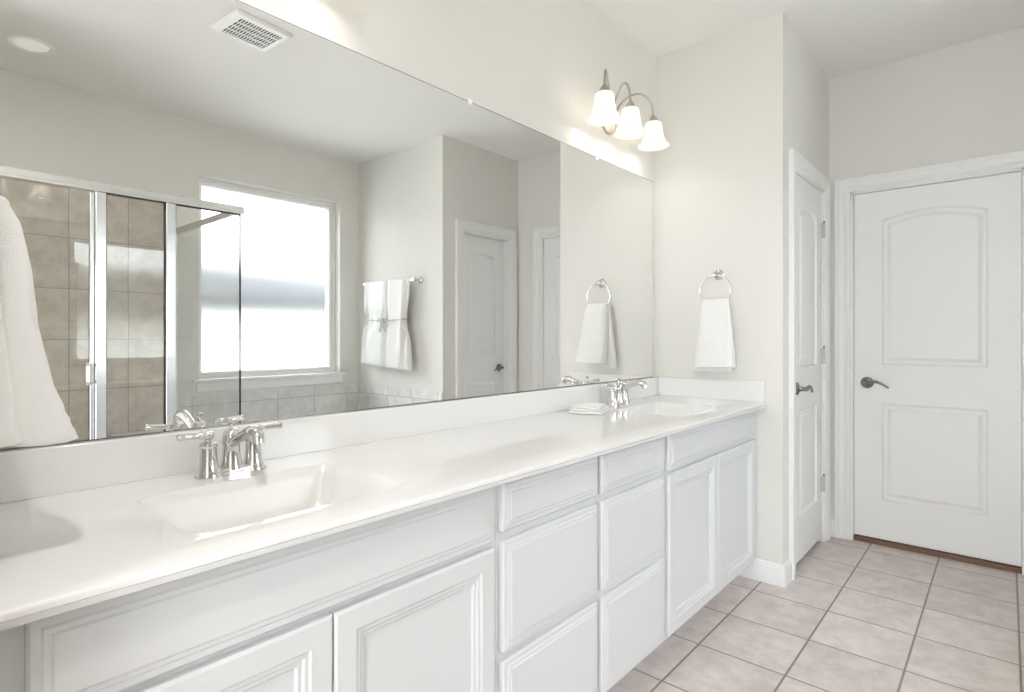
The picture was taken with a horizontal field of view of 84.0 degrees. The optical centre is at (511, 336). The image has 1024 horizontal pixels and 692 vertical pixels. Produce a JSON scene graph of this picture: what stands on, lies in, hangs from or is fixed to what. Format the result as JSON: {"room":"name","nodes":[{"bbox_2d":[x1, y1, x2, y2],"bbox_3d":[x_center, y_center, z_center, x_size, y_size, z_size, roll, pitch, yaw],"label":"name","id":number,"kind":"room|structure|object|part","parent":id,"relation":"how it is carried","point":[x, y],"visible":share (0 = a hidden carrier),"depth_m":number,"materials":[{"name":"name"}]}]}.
{"room":"bathroom","nodes":[
{"label":"bathroom","id":0,"kind":"room"},
{"bbox_2d":[4,0,654,450],"bbox_3d":[-0.223,-0.181,2.083,0.120,2.754,5.650,0,0,41],"label":"wall","id":1,"kind":"structure","parent":0,"point":[538,65],"depth_m":2.26,"materials":[{"name":"white paint"}]},
{"bbox_2d":[0,0,652,450],"bbox_3d":[-0.139,-0.321,2.080,0.010,1.084,2.780,0,0,41],"label":"wall mirror","id":2,"kind":"object","parent":1,"relation":"attached to","point":[225,210],"visible":1,"depth_m":1.52,"materials":[{"name":"silver mirror"}]},
{"bbox_2d":[0,377,657,503],"bbox_3d":[-0.123,0.271,2.086,0.025,0.098,2.834,0,0,41],"label":"backsplash","id":3,"kind":"structure","parent":1,"relation":"attached to","point":[35,472],"depth_m":1.49,"materials":[{"name":"white stone"}]},
{"bbox_2d":[587,69,668,150],"bbox_3d":[0.548,-1.094,2.724,0.200,0.256,0.620,0,0,41],"label":"vanity light","id":4,"kind":"object","parent":1,"relation":"attached to","point":[604,114],"visible":1,"depth_m":2.68,"materials":[{"name":"white glass"}]},
{"bbox_3d":[0.412,-1.026,2.534,0.155,0.120,0.155,0,0,41],"label":"lamp shade","id":5,"kind":"part","parent":4,"relation":"part of","materials":[{"name":"white glass"}]},
{"bbox_3d":[0.412,-1.033,2.534,0.056,0.114,0.056,0,0,41],"label":"bulb","id":6,"kind":"part","parent":4,"relation":"part of","materials":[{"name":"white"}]},
{"bbox_3d":[0.445,-1.143,2.645,0.010,0.158,0.243,0,0,16],"label":"arm","id":7,"kind":"part","parent":4,"relation":"part of","materials":[{"name":"silver metal"}]},
{"bbox_3d":[0.482,-1.054,2.778,0.030,0.128,0.128,0,0,41],"label":"plate","id":8,"kind":"part","parent":4,"relation":"part of","materials":[{"name":"silver metal"}]},
{"bbox_3d":[0.527,-1.143,2.739,0.107,0.158,0.010,0,0,41],"label":"arm","id":9,"kind":"part","parent":4,"relation":"part of","materials":[{"name":"silver metal"}]},
{"bbox_3d":[0.563,-1.026,2.707,0.155,0.120,0.155,0,0,41],"label":"lamp shade","id":10,"kind":"part","parent":4,"relation":"part of","materials":[{"name":"white glass"}]},
{"bbox_3d":[0.563,-1.033,2.707,0.056,0.114,0.056,0,0,41],"label":"bulb","id":11,"kind":"part","parent":4,"relation":"part of","materials":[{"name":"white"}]},
{"bbox_3d":[0.610,-1.143,2.835,0.247,0.158,0.010,0,0,-25],"label":"arm","id":12,"kind":"part","parent":4,"relation":"part of","materials":[{"name":"silver metal"}]},
{"bbox_3d":[0.717,-1.026,2.884,0.155,0.120,0.155,0,0,41],"label":"lamp shade","id":13,"kind":"part","parent":4,"relation":"part of","materials":[{"name":"white glass"}]},
{"bbox_2d":[655,12,788,564],"bbox_3d":[1.082,-0.181,2.984,0.665,2.754,0.100,0,0,41],"label":"wall","id":14,"kind":"structure","parent":0,"point":[722,100],"depth_m":2.88,"materials":[{"name":"white paint"}]},
{"bbox_2d":[693,298,735,371],"bbox_3d":[1.015,-0.007,2.873,0.231,0.379,0.128,0,0,41],"label":"hand towel","id":15,"kind":"object","parent":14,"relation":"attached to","point":[715,350],"visible":1,"depth_m":2.85,"materials":[{"name":"white fabric"}]},
{"bbox_2d":[699,270,731,300],"bbox_3d":[1.046,-0.249,2.912,0.168,0.194,0.054,0,0,41],"label":"towel ring","id":16,"kind":"object","parent":14,"relation":"attached to","point":[718,274],"visible":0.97,"depth_m":2.91,"materials":[{"name":"silver metal"}]},
{"bbox_2d":[739,558,791,587],"bbox_3d":[1.087,1.145,2.971,0.670,0.103,0.118,0,0,41],"label":"baseboard","id":17,"kind":"structure","parent":14,"relation":"attached to","point":[776,574],"depth_m":2.76,"materials":[{"name":"white paint"}]},
{"bbox_2d":[585,0,1023,78],"bbox_3d":[0.919,-1.618,1.056,3.400,0.120,5.800,0,0,41],"label":"ceiling","id":18,"kind":"structure","parent":0,"point":[844,37],"depth_m":2.81,"materials":[{"name":"white paint"}]},
{"bbox_2d":[789,22,828,178],"bbox_3d":[1.601,-0.181,3.151,0.100,2.754,0.834,0,0,41],"label":"wall","id":19,"kind":"structure","parent":0,"point":[808,82],"depth_m":3.06,"materials":[{"name":"white paint"}]},
{"bbox_2d":[789,148,829,579],"bbox_3d":[1.588,0.135,3.119,0.122,2.123,0.766,0,0,41],"label":"door frame","id":20,"kind":"structure","parent":19,"relation":"attached to","point":[798,165],"depth_m":2.85,"materials":[{"name":"white paint"}]},
{"bbox_2d":[796,174,824,563],"bbox_3d":[1.629,0.164,3.093,0.095,2.001,0.601,0,0,41],"label":"door","id":21,"kind":"structure","parent":19,"relation":"in","point":[810,229],"depth_m":3.10,"materials":[{"name":"white paint"}]},
{"bbox_3d":[1.536,0.269,2.930,0.023,0.046,0.114,0,0,44],"label":"handle lever","id":22,"kind":"part","parent":21,"relation":"part of","materials":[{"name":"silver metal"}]},
{"bbox_2d":[830,518,833,536],"bbox_3d":[1.903,1.145,3.397,0.032,0.103,0.066,0,0,41],"label":"baseboard","id":23,"kind":"structure","parent":19,"relation":"attached to","point":[831,520],"depth_m":3.41,"materials":[{"name":"white paint"}]},
{"bbox_2d":[607,536,1023,691],"bbox_3d":[0.919,1.246,1.056,3.400,0.100,5.800,0,0,41],"label":"floor","id":24,"kind":"structure","parent":0,"point":[854,616],"depth_m":2.30,"materials":[{"name":"tile"}]},
{"bbox_2d":[0,487,494,691],"bbox_3d":[-0.542,0.770,1.193,0.557,0.852,0.936,0,0,41],"label":"base cabinet","id":25,"kind":"object","parent":24,"relation":"on","point":[405,602],"visible":0.9,"depth_m":0.99,"materials":[{"name":"white paint"}]},
{"bbox_3d":[-0.468,0.791,0.871,0.018,0.578,0.426,0,0,41],"label":"cabinet door","id":26,"kind":"part","parent":25,"relation":"part of","materials":[{"name":"white paint"}]},
{"bbox_3d":[-0.186,0.791,1.195,0.018,0.578,0.426,0,0,41],"label":"cabinet door","id":27,"kind":"part","parent":25,"relation":"part of","materials":[{"name":"white paint"}]},
{"bbox_2d":[495,457,596,691],"bbox_3d":[-0.089,0.770,1.715,0.557,0.852,0.444,0,0,41],"label":"base cabinet","id":28,"kind":"object","parent":24,"relation":"on","point":[546,522],"visible":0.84,"depth_m":1.50,"materials":[{"name":"white paint"}]},
{"bbox_3d":[0.114,0.934,1.539,0.020,0.292,0.423,0,0,41],"label":"drawer","id":29,"kind":"part","parent":28,"relation":"part of","materials":[{"name":"white paint"}]},
{"bbox_3d":[0.114,0.631,1.539,0.020,0.268,0.423,0,0,41],"label":"drawer","id":30,"kind":"part","parent":28,"relation":"part of","materials":[{"name":"white paint"}]},
{"bbox_3d":[0.114,0.414,1.539,0.020,0.119,0.423,0,0,41],"label":"drawer","id":31,"kind":"part","parent":28,"relation":"part of","materials":[{"name":"white paint"}]},
{"bbox_2d":[596,437,664,691],"bbox_3d":[0.202,0.770,2.049,0.557,0.852,0.439,0,0,41],"label":"base cabinet","id":32,"kind":"object","parent":24,"relation":"on","point":[630,498],"visible":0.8,"depth_m":1.83,"materials":[{"name":"white paint"}]},
{"bbox_3d":[0.405,0.934,1.873,0.020,0.292,0.418,0,0,41],"label":"drawer","id":33,"kind":"part","parent":32,"relation":"part of","materials":[{"name":"white paint"}]},
{"bbox_3d":[0.405,0.631,1.873,0.020,0.268,0.418,0,0,41],"label":"drawer","id":34,"kind":"part","parent":32,"relation":"part of","materials":[{"name":"white paint"}]},
{"bbox_3d":[0.405,0.414,1.873,0.020,0.119,0.418,0,0,41],"label":"drawer","id":35,"kind":"part","parent":32,"relation":"part of","materials":[{"name":"white paint"}]},
{"bbox_2d":[662,410,755,641],"bbox_3d":[0.677,0.770,2.595,0.557,0.852,1.008,0,0,41],"label":"base cabinet","id":36,"kind":"object","parent":24,"relation":"on","point":[709,473],"visible":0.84,"depth_m":2.31,"materials":[{"name":"white paint"}]},
{"bbox_2d":[0,377,767,630],"bbox_3d":[0.093,0.334,1.899,0.596,0.228,2.834,0,0,41],"label":"countertop","id":37,"kind":"structure","parent":36,"relation":"on","point":[82,524],"depth_m":1.26,"materials":[{"name":"white stone"}]},
{"bbox_2d":[176,419,281,479],"bbox_3d":[-0.650,0.255,1.313,0.192,0.126,0.194,0,0,-9],"label":"faucet","id":38,"kind":"object","parent":37,"relation":"on","point":[208,468],"visible":1,"depth_m":1.30,"materials":[{"name":"silver metal"}]},
{"bbox_3d":[-0.711,0.222,1.266,0.019,0.021,0.069,0,0,35],"label":"lever","id":39,"kind":"part","parent":38,"relation":"part of","materials":[{"name":"silver metal"}]},
{"bbox_3d":[-0.691,0.267,1.294,0.056,0.104,0.057,0,0,41],"label":"handle","id":40,"kind":"part","parent":38,"relation":"part of","materials":[{"name":"silver metal"}]},
{"bbox_3d":[-0.660,0.204,1.335,0.019,0.024,0.019,0,0,41],"label":"lift knob","id":41,"kind":"part","parent":38,"relation":"part of","materials":[{"name":"silver metal"}]},
{"bbox_3d":[-0.658,0.309,1.333,0.043,0.018,0.114,0,0,41],"label":"plate","id":42,"kind":"part","parent":38,"relation":"part of","materials":[{"name":"silver metal"}]},
{"bbox_3d":[-0.603,0.229,1.286,0.154,0.067,0.029,0,0,41],"label":"spout","id":43,"kind":"part","parent":38,"relation":"part of","materials":[{"name":"silver metal"}]},
{"bbox_3d":[-0.624,0.267,1.372,0.056,0.104,0.057,0,0,41],"label":"handle","id":44,"kind":"part","parent":38,"relation":"part of","materials":[{"name":"silver metal"}]},
{"bbox_3d":[-0.599,0.222,1.395,0.069,0.021,0.019,0,0,-43],"label":"lever","id":45,"kind":"part","parent":38,"relation":"part of","materials":[{"name":"silver metal"}]},
{"bbox_2d":[137,464,402,532],"bbox_3d":[-0.484,0.384,1.177,0.325,0.128,0.436,0,0,41],"label":"sink basin","id":46,"kind":"object","parent":37,"relation":"in","point":[223,506],"depth_m":1.28,"materials":[{"name":"white ceramic"}]},
{"bbox_2d":[569,403,610,414],"bbox_3d":[0.333,0.301,2.421,0.140,0.034,0.200,0,0,21],"label":"washcloth","id":47,"kind":"object","parent":37,"relation":"on","point":[579,408],"visible":1,"depth_m":2.35,"materials":[{"name":"white fabric"}]},
{"bbox_2d":[605,378,647,405],"bbox_3d":[0.511,0.255,2.659,0.192,0.126,0.194,0,0,-9],"label":"faucet","id":48,"kind":"object","parent":37,"relation":"on","point":[618,395],"visible":1,"depth_m":2.63,"materials":[{"name":"silver metal"}]},
{"bbox_3d":[0.470,0.267,2.640,0.056,0.104,0.057,0,0,41],"label":"handle","id":49,"kind":"part","parent":48,"relation":"part of","materials":[{"name":"silver metal"}]},
{"bbox_3d":[0.538,0.267,2.718,0.056,0.104,0.057,0,0,41],"label":"handle","id":50,"kind":"part","parent":48,"relation":"part of","materials":[{"name":"silver metal"}]},
{"bbox_3d":[0.558,0.229,2.632,0.154,0.067,0.029,0,0,41],"label":"spout","id":51,"kind":"part","parent":48,"relation":"part of","materials":[{"name":"silver metal"}]},
{"bbox_2d":[616,402,719,415],"bbox_3d":[0.697,0.384,2.535,0.325,0.128,0.436,0,0,41],"label":"sink basin","id":52,"kind":"object","parent":37,"relation":"in","point":[651,408],"depth_m":2.70,"materials":[{"name":"white ceramic"}]},
{"bbox_3d":[0.712,0.788,2.227,0.018,0.584,0.458,0,0,41],"label":"cabinet door","id":53,"kind":"part","parent":36,"relation":"part of","materials":[{"name":"white paint"}]},
{"bbox_3d":[1.016,0.788,2.577,0.018,0.584,0.462,0,0,41],"label":"cabinet door","id":54,"kind":"part","parent":36,"relation":"part of","materials":[{"name":"white paint"}]},
{"bbox_2d":[853,534,1021,573],"bbox_3d":[2.321,1.183,3.144,0.740,0.027,0.094,0,0,41],"label":"threshold","id":55,"kind":"object","parent":24,"relation":"on","point":[972,560],"visible":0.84,"depth_m":3.08,"materials":[{"name":"brown wood"}]},
{"bbox_2d":[829,27,1023,518],"bbox_3d":[2.166,-0.181,3.278,1.915,2.754,0.100,0,0,41],"label":"wall","id":56,"kind":"structure","parent":0,"point":[962,101],"depth_m":3.12,"materials":[{"name":"white paint"}]},
{"bbox_2d":[834,150,1023,574],"bbox_3d":[2.314,0.131,3.135,0.932,2.131,0.122,0,0,41],"label":"door frame","id":57,"kind":"structure","parent":56,"relation":"attached to","point":[845,190],"depth_m":3.35,"materials":[{"name":"white paint"}]},
{"bbox_2d":[854,172,1020,566],"bbox_3d":[2.292,0.163,3.109,0.736,2.000,0.095,0,0,41],"label":"door","id":58,"kind":"structure","parent":56,"relation":"in","point":[937,267],"depth_m":3.10,"materials":[{"name":"white paint"}]},
{"bbox_3d":[2.082,0.269,3.242,0.114,0.046,0.023,0,0,44],"label":"handle lever","id":59,"kind":"part","parent":58,"relation":"part of","materials":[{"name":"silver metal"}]},
{"bbox_2d":[1021,175,1021,556],"bbox_3d":[2.754,-0.181,3.171,2.942,2.754,0.100,0,0,41],"label":"wall","id":60,"kind":"structure","parent":0,"point":[1021,175],"depth_m":3.09,"materials":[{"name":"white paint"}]},
{"bbox_3d":[-0.834,-0.181,0.775,0.675,2.754,0.075,0,0,41],"label":"wall","id":61,"kind":"structure","parent":0,"visible":0},
{"bbox_3d":[-0.779,-0.249,0.814,0.168,0.194,0.055,0,0,41],"label":"towel ring","id":62,"kind":"object","parent":61,"relation":"attached to","visible":0},
{"bbox_2d":[0,196,77,447],"bbox_3d":[-0.727,-0.020,0.835,0.197,0.353,0.126,0,0,41],"label":"hand towel","id":63,"kind":"object","parent":62,"relation":"hanging from","point":[33,413],"visible":1,"depth_m":0.78,"materials":[{"name":"white fabric"}]}
]}

